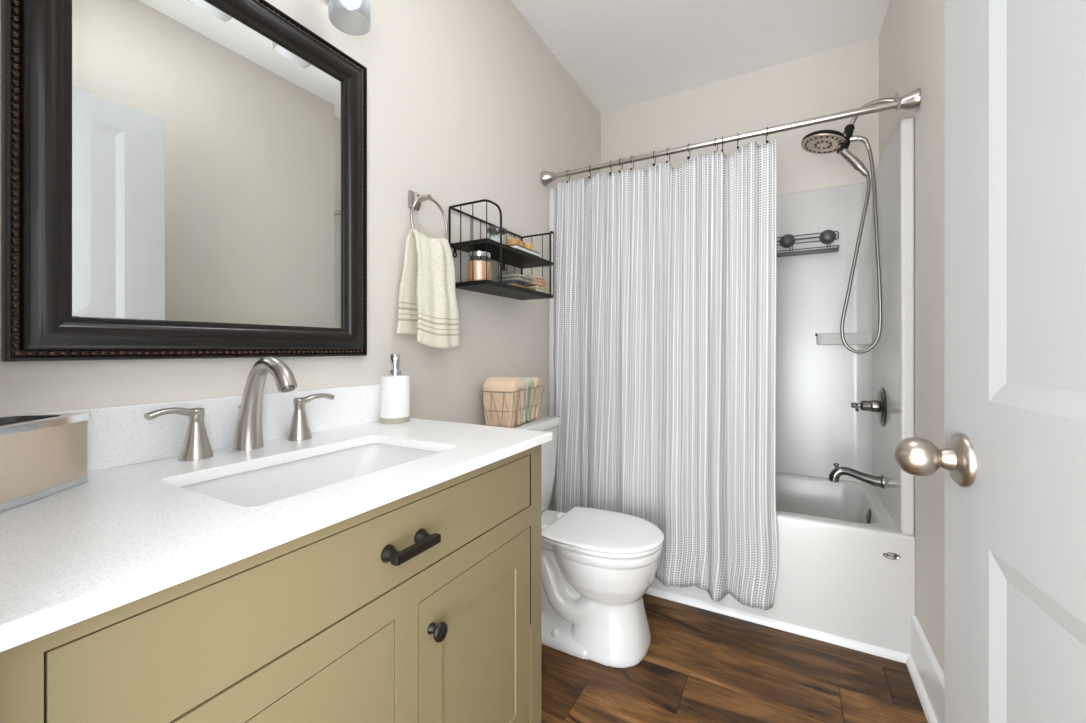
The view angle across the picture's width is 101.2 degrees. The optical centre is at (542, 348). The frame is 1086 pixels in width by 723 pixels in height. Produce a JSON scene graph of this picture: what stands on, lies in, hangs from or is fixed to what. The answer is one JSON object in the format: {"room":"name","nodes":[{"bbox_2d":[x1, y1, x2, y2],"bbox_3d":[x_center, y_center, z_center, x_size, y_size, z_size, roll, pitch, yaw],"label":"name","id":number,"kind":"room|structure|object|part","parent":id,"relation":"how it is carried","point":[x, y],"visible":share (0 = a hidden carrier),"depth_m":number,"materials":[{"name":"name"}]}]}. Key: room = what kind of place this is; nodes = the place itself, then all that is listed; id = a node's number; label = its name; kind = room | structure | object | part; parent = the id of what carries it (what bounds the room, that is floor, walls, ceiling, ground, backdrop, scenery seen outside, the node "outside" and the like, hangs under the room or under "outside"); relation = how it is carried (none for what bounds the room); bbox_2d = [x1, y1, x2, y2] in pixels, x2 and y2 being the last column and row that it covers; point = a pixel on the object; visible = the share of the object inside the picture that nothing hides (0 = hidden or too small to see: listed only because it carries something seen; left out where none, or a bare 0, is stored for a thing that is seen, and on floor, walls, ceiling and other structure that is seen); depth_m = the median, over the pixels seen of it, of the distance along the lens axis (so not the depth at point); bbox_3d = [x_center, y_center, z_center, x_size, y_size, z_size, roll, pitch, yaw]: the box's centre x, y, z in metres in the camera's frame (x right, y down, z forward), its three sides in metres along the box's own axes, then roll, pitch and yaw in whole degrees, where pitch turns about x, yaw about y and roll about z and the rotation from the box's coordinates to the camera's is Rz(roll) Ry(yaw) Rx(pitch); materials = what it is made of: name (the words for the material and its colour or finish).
{"room":"bathroom","nodes":[
{"label":"bathroom","id":0,"kind":"room"},
{"bbox_2d":[0,0,600,508],"bbox_3d":[-0.326,-0.220,1.791,0.120,2.680,2.952,0,0,29],"label":"wall","id":1,"kind":"structure","parent":0,"point":[466,102],"depth_m":1.57,"materials":[{"name":"white paint"}]},
{"bbox_2d":[1,0,366,361],"bbox_3d":[-0.676,-0.397,0.994,0.034,0.833,0.681,0,0,29],"label":"wall mirror","id":2,"kind":"object","parent":1,"relation":"attached to","point":[181,179],"visible":1,"depth_m":0.89,"materials":[{"name":"brown mirror"}]},
{"bbox_2d":[72,0,341,327],"bbox_3d":[-0.684,-0.397,0.998,0.006,0.685,0.533,0,0,29],"label":"mirror glass","id":3,"kind":"object","parent":2,"relation":"attached to","point":[207,141],"depth_m":0.93,"materials":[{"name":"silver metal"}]},
{"bbox_2d":[31,384,379,471],"bbox_3d":[-0.702,0.161,0.962,0.020,0.109,0.902,0,0,29],"label":"backsplash","id":4,"kind":"structure","parent":1,"relation":"attached to","point":[118,436],"depth_m":0.93,"materials":[{"name":"white stone"}]},
{"bbox_2d":[328,0,370,35],"bbox_3d":[-0.617,-0.921,0.957,0.173,0.203,0.600,0,0,29],"label":"vanity light","id":5,"kind":"object","parent":1,"relation":"attached to","point":[351,17],"visible":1,"depth_m":1.14,"materials":[{"name":"white glass"}]},
{"bbox_2d":[408,190,447,238],"bbox_3d":[-0.392,-0.422,1.472,0.070,0.192,0.171,0,0,29],"label":"towel ring","id":6,"kind":"object","parent":1,"relation":"attached to","point":[414,199],"visible":0.77,"depth_m":1.45,"materials":[{"name":"silver metal"}]},
{"bbox_3d":[-0.419,-0.490,1.469,0.025,0.056,0.044,0,0,29],"label":"wall plate","id":7,"kind":"part","parent":6,"relation":"part of","materials":[{"name":"silver metal"}]},
{"bbox_3d":[-0.390,-0.492,1.458,0.051,0.020,0.019,0,0,26],"label":"post","id":8,"kind":"part","parent":6,"relation":"part of","materials":[{"name":"silver metal"}]},
{"bbox_2d":[397,229,459,348],"bbox_3d":[-0.367,-0.189,1.458,0.082,0.377,0.228,0,0,29],"label":"hand towel","id":9,"kind":"object","parent":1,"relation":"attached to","point":[427,302],"visible":1,"depth_m":1.42,"materials":[{"name":"white fabric"}]},
{"bbox_2d":[448,199,553,299],"bbox_3d":[-0.147,-0.373,1.807,0.175,0.296,0.510,0,0,29],"label":"wall shelf","id":10,"kind":"object","parent":1,"relation":"attached to","point":[502,253],"visible":0.97,"depth_m":1.71,"materials":[{"name":"black metal"}]},
{"bbox_2d":[467,250,491,280],"bbox_3d":[-0.232,-0.298,1.633,0.092,0.112,0.092,0,0,29],"label":"candle jar","id":11,"kind":"object","parent":10,"relation":"on","point":[479,267],"visible":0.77,"depth_m":1.60,"materials":[{"name":"orange glass"}]},
{"bbox_3d":[-0.232,-0.344,1.633,0.083,0.020,0.083,0,0,29],"label":"lid","id":12,"kind":"part","parent":11,"relation":"part of","materials":[{"name":"silver metal"}]},
{"bbox_2d":[487,226,507,243],"bbox_3d":[-0.178,-0.430,1.743,0.085,0.086,0.085,0,0,29],"label":"glass jar","id":13,"kind":"object","parent":10,"relation":"on","point":[495,230],"visible":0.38,"depth_m":1.72,"materials":[{"name":"clear glass"}]},
{"bbox_3d":[-0.178,-0.462,1.743,0.085,0.023,0.085,0,0,29],"label":"lid","id":14,"kind":"part","parent":13,"relation":"part of","materials":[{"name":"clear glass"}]},
{"bbox_2d":[508,283,535,289],"bbox_3d":[-0.119,-0.248,1.824,0.114,0.010,0.182,0,0,29],"label":"folded cloth","id":15,"kind":"object","parent":10,"relation":"on","point":[513,284],"visible":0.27,"depth_m":1.78,"materials":[{"name":"yellow fabric"}]},
{"bbox_2d":[502,280,528,286],"bbox_3d":[-0.130,-0.264,1.834,0.104,0.014,0.124,0,0,29],"label":"folded cloth","id":16,"kind":"object","parent":15,"relation":"on","point":[512,281],"visible":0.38,"depth_m":1.78,"materials":[{"name":"blue fabric"}]},
{"bbox_2d":[495,273,533,283],"bbox_3d":[-0.117,-0.287,1.849,0.114,0.027,0.125,0,0,29],"label":"folded cloth","id":17,"kind":"object","parent":16,"relation":"on","point":[517,277],"visible":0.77,"depth_m":1.80,"materials":[{"name":"green fabric"}]},
{"bbox_2d":[508,244,539,256],"bbox_3d":[-0.111,-0.396,1.831,0.118,0.018,0.184,0,0,29],"label":"book","id":18,"kind":"object","parent":10,"relation":"on","point":[516,246],"visible":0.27,"depth_m":1.78,"materials":[{"name":"white paper"}]},
{"bbox_2d":[508,238,517,244],"bbox_3d":[-0.121,-0.422,1.789,0.036,0.034,0.034,0,0,29],"label":"soap bar","id":19,"kind":"object","parent":18,"relation":"on","point":[512,241],"visible":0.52,"depth_m":1.77,"materials":[{"name":"brown"}]},
{"bbox_2d":[518,241,524,246],"bbox_3d":[-0.096,-0.422,1.830,0.036,0.034,0.034,0,0,29],"label":"soap bar","id":20,"kind":"object","parent":18,"relation":"on","point":[521,243],"visible":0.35,"depth_m":1.81,"materials":[{"name":"brown"}]},
{"bbox_2d":[525,243,532,249],"bbox_3d":[-0.065,-0.422,1.870,0.036,0.034,0.034,0,0,29],"label":"soap bar","id":21,"kind":"object","parent":18,"relation":"on","point":[527,245],"visible":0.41,"depth_m":1.85,"materials":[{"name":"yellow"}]},
{"bbox_2d":[529,285,547,292],"bbox_3d":[-0.045,-0.258,1.967,0.106,0.029,0.097,0,0,29],"label":"folded cloth","id":22,"kind":"object","parent":10,"relation":"on","point":[538,288],"visible":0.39,"depth_m":1.93,"materials":[{"name":"beige fabric"}]},
{"bbox_2d":[527,278,547,286],"bbox_3d":[-0.053,-0.287,1.956,0.111,0.027,0.115,0,0,29],"label":"folded cloth","id":23,"kind":"object","parent":22,"relation":"on","point":[542,283],"visible":0.44,"depth_m":1.92,"materials":[{"name":"pink fabric"}]},
{"bbox_2d":[525,274,544,279],"bbox_3d":[-0.058,-0.310,1.955,0.114,0.014,0.086,0,0,29],"label":"folded cloth","id":24,"kind":"object","parent":23,"relation":"on","point":[533,275],"visible":0.44,"depth_m":1.91,"materials":[{"name":"beige fabric"}]},
{"bbox_2d":[541,88,920,185],"bbox_3d":[0.654,-0.866,1.906,1.483,0.072,0.072,0,0,29],"label":"curtain rod","id":25,"kind":"object","parent":1,"relation":"attached to","point":[911,101],"visible":1,"depth_m":1.75,"materials":[{"name":"silver metal"}]},
{"bbox_2d":[552,140,777,609],"bbox_3d":[0.476,0.097,1.984,1.006,1.861,0.081,0,0,29],"label":"shower curtain","id":26,"kind":"object","parent":25,"relation":"hanging from","point":[665,292],"visible":0.91,"depth_m":1.93,"materials":[{"name":"white fabric"}]},
{"bbox_2d":[511,0,889,112],"bbox_3d":[0.377,-1.610,1.403,1.725,0.100,2.952,0,0,29],"label":"ceiling","id":27,"kind":"structure","parent":0,"point":[620,53],"depth_m":2.23,"materials":[{"name":"white paint"}]},
{"bbox_2d":[541,594,927,722],"bbox_3d":[0.144,1.145,0.982,1.725,0.050,3.916,0,0,29],"label":"floor","id":28,"kind":"structure","parent":0,"point":[699,665],"depth_m":1.50,"materials":[{"name":"brown wood"}]},
{"bbox_2d":[0,444,540,722],"bbox_3d":[-0.445,0.677,0.858,0.569,0.885,0.923,0,0,29],"label":"vanity cabinet","id":29,"kind":"object","parent":28,"relation":"on","point":[423,606],"visible":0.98,"depth_m":0.64,"materials":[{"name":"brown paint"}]},
{"bbox_2d":[0,384,551,651],"bbox_3d":[-0.452,0.171,0.862,0.554,0.129,0.967,0,0,29],"label":"countertop","id":30,"kind":"structure","parent":29,"relation":"on","point":[128,533],"depth_m":0.63,"materials":[{"name":"white stone"}]},
{"bbox_2d":[0,413,89,511],"bbox_3d":[-0.769,0.159,0.613,0.108,0.111,0.203,0,0,-9],"label":"tissue box","id":31,"kind":"object","parent":30,"relation":"on","point":[42,455],"visible":1,"depth_m":0.65,"materials":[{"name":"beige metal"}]},
{"bbox_2d":[144,407,212,460],"bbox_3d":[-0.698,0.163,0.855,0.053,0.105,0.109,0,0,29],"label":"tap","id":32,"kind":"object","parent":30,"relation":"on","point":[196,444],"visible":1,"depth_m":0.86,"materials":[{"name":"silver metal"}]},
{"bbox_3d":[-0.699,0.122,0.846,0.025,0.024,0.091,0,0,24],"label":"lever","id":33,"kind":"part","parent":32,"relation":"part of","materials":[{"name":"silver metal"}]},
{"bbox_3d":[-0.684,0.166,0.880,0.053,0.099,0.053,0,0,29],"label":"stem","id":34,"kind":"part","parent":32,"relation":"part of","materials":[{"name":"silver metal"}]},
{"bbox_2d":[233,356,296,450],"bbox_3d":[-0.587,0.116,0.940,0.194,0.200,0.057,0,0,29],"label":"faucet spout","id":35,"kind":"object","parent":30,"relation":"on","point":[249,431],"visible":1,"depth_m":0.94,"materials":[{"name":"silver metal"}]},
{"bbox_2d":[180,443,439,506],"bbox_3d":[-0.408,0.295,0.859,0.315,0.120,0.480,0,0,29],"label":"sink","id":36,"kind":"object","parent":30,"relation":"in","point":[257,487],"visible":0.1,"depth_m":0.95,"materials":[{"name":"white ceramic"}]},
{"bbox_2d":[287,393,333,440],"bbox_3d":[-0.568,0.163,1.090,0.053,0.105,0.109,0,0,29],"label":"tap","id":37,"kind":"object","parent":30,"relation":"on","point":[299,430],"visible":1,"depth_m":1.05,"materials":[{"name":"silver metal"}]},
{"bbox_3d":[-0.582,0.166,1.065,0.053,0.099,0.053,0,0,29],"label":"stem","id":38,"kind":"part","parent":37,"relation":"part of","materials":[{"name":"silver metal"}]},
{"bbox_3d":[-0.561,0.122,1.096,0.025,0.024,0.091,0,0,34],"label":"lever","id":39,"kind":"part","parent":37,"relation":"part of","materials":[{"name":"silver metal"}]},
{"bbox_2d":[380,354,409,423],"bbox_3d":[-0.436,0.115,1.317,0.083,0.199,0.083,0,0,29],"label":"soap dispenser","id":40,"kind":"object","parent":30,"relation":"on","point":[395,386],"visible":1,"depth_m":1.28,"materials":[{"name":"white ceramic"}]},
{"bbox_2d":[380,375,409,418],"bbox_3d":[-0.436,0.139,1.317,0.082,0.122,0.082,0,0,29],"label":"bottle","id":41,"kind":"object","parent":40,"relation":"attached to","point":[394,389],"depth_m":1.28,"materials":[{"name":"white ceramic"}]},
{"bbox_3d":[-0.341,0.677,0.555,0.021,0.481,0.384,0,0,29],"label":"cabinet door","id":42,"kind":"part","parent":29,"relation":"part of","materials":[{"name":"brown paint"}]},
{"bbox_3d":[-0.213,0.323,0.727,0.037,0.027,0.098,0,0,29],"label":"pull handle","id":43,"kind":"part","parent":29,"relation":"part of","materials":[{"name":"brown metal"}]},
{"bbox_3d":[-0.185,0.496,0.784,0.030,0.032,0.032,0,0,29],"label":"knob","id":44,"kind":"part","parent":29,"relation":"part of","materials":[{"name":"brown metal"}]},
{"bbox_3d":[-0.132,0.677,0.934,0.021,0.481,0.377,0,0,29],"label":"cabinet door","id":45,"kind":"part","parent":29,"relation":"part of","materials":[{"name":"brown paint"}]},
{"bbox_2d":[513,415,663,667],"bbox_3d":[0.137,0.715,1.786,0.682,0.810,0.416,0,0,29],"label":"toilet","id":46,"kind":"object","parent":28,"relation":"on","point":[598,566],"visible":0.74,"depth_m":1.63,"materials":[{"name":"white ceramic"}]},
{"bbox_2d":[478,385,544,427],"bbox_3d":[-0.121,0.235,1.860,0.149,0.148,0.357,0,0,21],"label":"wire basket","id":47,"kind":"object","parent":46,"relation":"on","point":[502,411],"visible":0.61,"depth_m":1.75,"materials":[{"name":"beige"}]},
{"bbox_2d":[483,377,525,427],"bbox_3d":[-0.154,0.208,1.774,0.139,0.191,0.131,0,0,21],"label":"rolled towel","id":48,"kind":"object","parent":47,"relation":"in","point":[504,384],"visible":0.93,"depth_m":1.72,"materials":[{"name":"beige fabric"}]},
{"bbox_2d":[517,377,533,422],"bbox_3d":[-0.117,0.212,1.871,0.140,0.184,0.102,0,0,20],"label":"rolled towel","id":49,"kind":"object","parent":47,"relation":"in","point":[529,382],"visible":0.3,"depth_m":1.86,"materials":[{"name":"green fabric"}]},
{"bbox_2d":[523,377,540,419],"bbox_3d":[-0.084,0.214,1.956,0.140,0.180,0.099,0,0,22],"label":"rolled towel","id":50,"kind":"object","parent":47,"relation":"in","point":[537,382],"visible":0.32,"depth_m":1.94,"materials":[{"name":"beige fabric"}]},
{"bbox_3d":[-0.082,0.329,1.906,0.184,0.038,0.416,0,0,29],"label":"tank lid","id":51,"kind":"part","parent":46,"relation":"part of","materials":[{"name":"white ceramic"}]},
{"bbox_3d":[-0.084,0.533,1.908,0.166,0.370,0.394,0,0,29],"label":"tank","id":52,"kind":"part","parent":46,"relation":"part of","materials":[{"name":"white ceramic"}]},
{"bbox_3d":[0.248,0.720,1.725,0.419,0.016,0.368,0,0,29],"label":"seat","id":53,"kind":"part","parent":46,"relation":"part of","materials":[{"name":"white plastic"}]},
{"bbox_3d":[0.248,0.701,1.725,0.428,0.020,0.376,0,0,29],"label":"lid","id":54,"kind":"part","parent":46,"relation":"part of","materials":[{"name":"white plastic"}]},
{"bbox_2d":[548,117,914,654],"bbox_3d":[0.853,0.143,2.266,1.482,1.951,0.738,0,0,29],"label":"shower","id":55,"kind":"object","parent":28,"relation":"on","point":[840,574],"visible":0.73,"depth_m":2.06,"materials":[{"name":"white plastic"}]},
{"bbox_2d":[548,472,914,654],"bbox_3d":[0.854,0.894,2.267,1.482,0.449,0.735,0,0,29],"label":"tub","id":56,"kind":"object","parent":55,"relation":"in","point":[840,574],"depth_m":1.72,"materials":[{"name":"white ceramic"}]},
{"bbox_2d":[645,587,909,662],"bbox_3d":[0.672,1.107,1.938,1.459,0.026,0.017,0,0,29],"label":"trim","id":57,"kind":"structure","parent":55,"relation":"attached to","point":[818,635],"depth_m":1.77,"materials":[{"name":"white paint"}]},
{"bbox_2d":[777,230,838,256],"bbox_3d":[1.291,-0.552,2.352,0.455,0.121,0.077,0,0,29],"label":"shower caddy","id":58,"kind":"object","parent":55,"relation":"attached to","point":[827,237],"visible":0.68,"depth_m":2.30,"materials":[{"name":"grey metal"}]},
{"bbox_2d":[780,234,794,247],"bbox_3d":[1.298,-0.576,2.369,0.074,0.074,0.040,0,0,29],"label":"cup","id":59,"kind":"object","parent":58,"relation":"on","point":[788,240],"depth_m":2.36,"materials":[{"name":"grey metal"}]},
{"bbox_2d":[777,245,838,256],"bbox_3d":[1.288,-0.504,2.346,0.455,0.024,0.065,0,0,29],"label":"tray","id":60,"kind":"object","parent":58,"relation":"on","point":[827,250],"depth_m":2.30,"materials":[{"name":"grey metal"}]},
{"bbox_2d":[819,230,835,243],"bbox_3d":[1.458,-0.576,2.281,0.074,0.074,0.040,0,0,29],"label":"cup","id":61,"kind":"object","parent":58,"relation":"on","point":[827,236],"depth_m":2.27,"materials":[{"name":"grey metal"}]},
{"bbox_2d":[829,463,884,488],"bbox_3d":[1.368,0.552,1.952,0.197,0.088,0.054,0,0,29],"label":"tub spout","id":62,"kind":"object","parent":55,"relation":"attached to","point":[835,474],"visible":1,"depth_m":1.94,"materials":[{"name":"grey metal"}]},
{"bbox_2d":[866,509,870,523],"bbox_3d":[1.410,0.728,1.929,0.018,0.070,0.070,0,0,29],"label":"overflow plate","id":63,"kind":"object","parent":55,"relation":"attached to","point":[868,515],"visible":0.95,"depth_m":1.92,"materials":[{"name":"grey metal"}]},
{"bbox_2d":[851,387,886,425],"bbox_3d":[1.404,0.248,1.932,0.114,0.166,0.166,0,0,29],"label":"shower valve","id":64,"kind":"object","parent":55,"relation":"attached to","point":[879,405],"visible":1,"depth_m":1.90,"materials":[{"name":"grey metal"}]},
{"bbox_3d":[1.389,0.247,1.923,0.096,0.052,0.082,0,0,29],"label":"handle","id":65,"kind":"part","parent":64,"relation":"part of","materials":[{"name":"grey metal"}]},
{"bbox_2d":[601,37,878,194],"bbox_3d":[1.061,-0.220,2.643,1.485,2.680,0.120,0,0,29],"label":"wall","id":66,"kind":"structure","parent":0,"point":[845,78],"depth_m":2.45,"materials":[{"name":"white paint"}]},
{"bbox_2d":[879,0,944,675],"bbox_3d":[1.080,-0.220,1.016,0.120,2.680,2.952,0,0,29],"label":"wall","id":67,"kind":"structure","parent":0,"point":[912,34],"depth_m":1.45,"materials":[{"name":"white paint"}]},
{"bbox_2d":[801,93,897,353],"bbox_3d":[1.331,-0.526,1.950,0.348,1.092,0.177,0,0,29],"label":"shower","id":68,"kind":"object","parent":67,"relation":"attached to","point":[820,141],"visible":0.95,"depth_m":1.92,"materials":[{"name":"silver metal"}]},
{"bbox_3d":[1.348,-0.819,1.939,0.120,0.159,0.037,0,0,29],"label":"handle","id":69,"kind":"part","parent":68,"relation":"part of","materials":[{"name":"silver metal"}]},
{"bbox_3d":[1.409,-1.012,1.912,0.175,0.104,0.020,0,0,29],"label":"arm","id":70,"kind":"part","parent":68,"relation":"part of","materials":[{"name":"silver metal"}]},
{"bbox_2d":[906,655,937,722],"bbox_3d":[0.829,1.107,0.730,0.017,0.026,1.980,0,0,29],"label":"trim","id":71,"kind":"structure","parent":67,"relation":"attached to","point":[930,716],"depth_m":1.43,"materials":[{"name":"white paint"}]},
{"bbox_2d":[911,615,944,722],"bbox_3d":[0.842,1.034,0.723,0.013,0.171,1.980,0,0,29],"label":"baseboard","id":72,"kind":"structure","parent":67,"relation":"attached to","point":[932,677],"depth_m":1.39,"materials":[{"name":"white paint"}]},
{"bbox_3d":[-0.308,-0.220,0.161,1.485,2.680,0.115,0,0,29],"label":"wall","id":73,"kind":"structure","parent":0,"visible":0},
{"bbox_2d":[893,0,1085,722],"bbox_3d":[0.437,0.056,0.323,0.115,2.104,0.810,0,0,23],"label":"door","id":74,"kind":"structure","parent":73,"relation":"in","point":[1013,457],"depth_m":0.52,"materials":[{"name":"grey paint"}]},
{"bbox_3d":[0.553,0.157,0.646,0.072,0.056,0.056,0,0,23],"label":"knob","id":75,"kind":"part","parent":74,"relation":"part of","materials":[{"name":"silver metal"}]}
]}

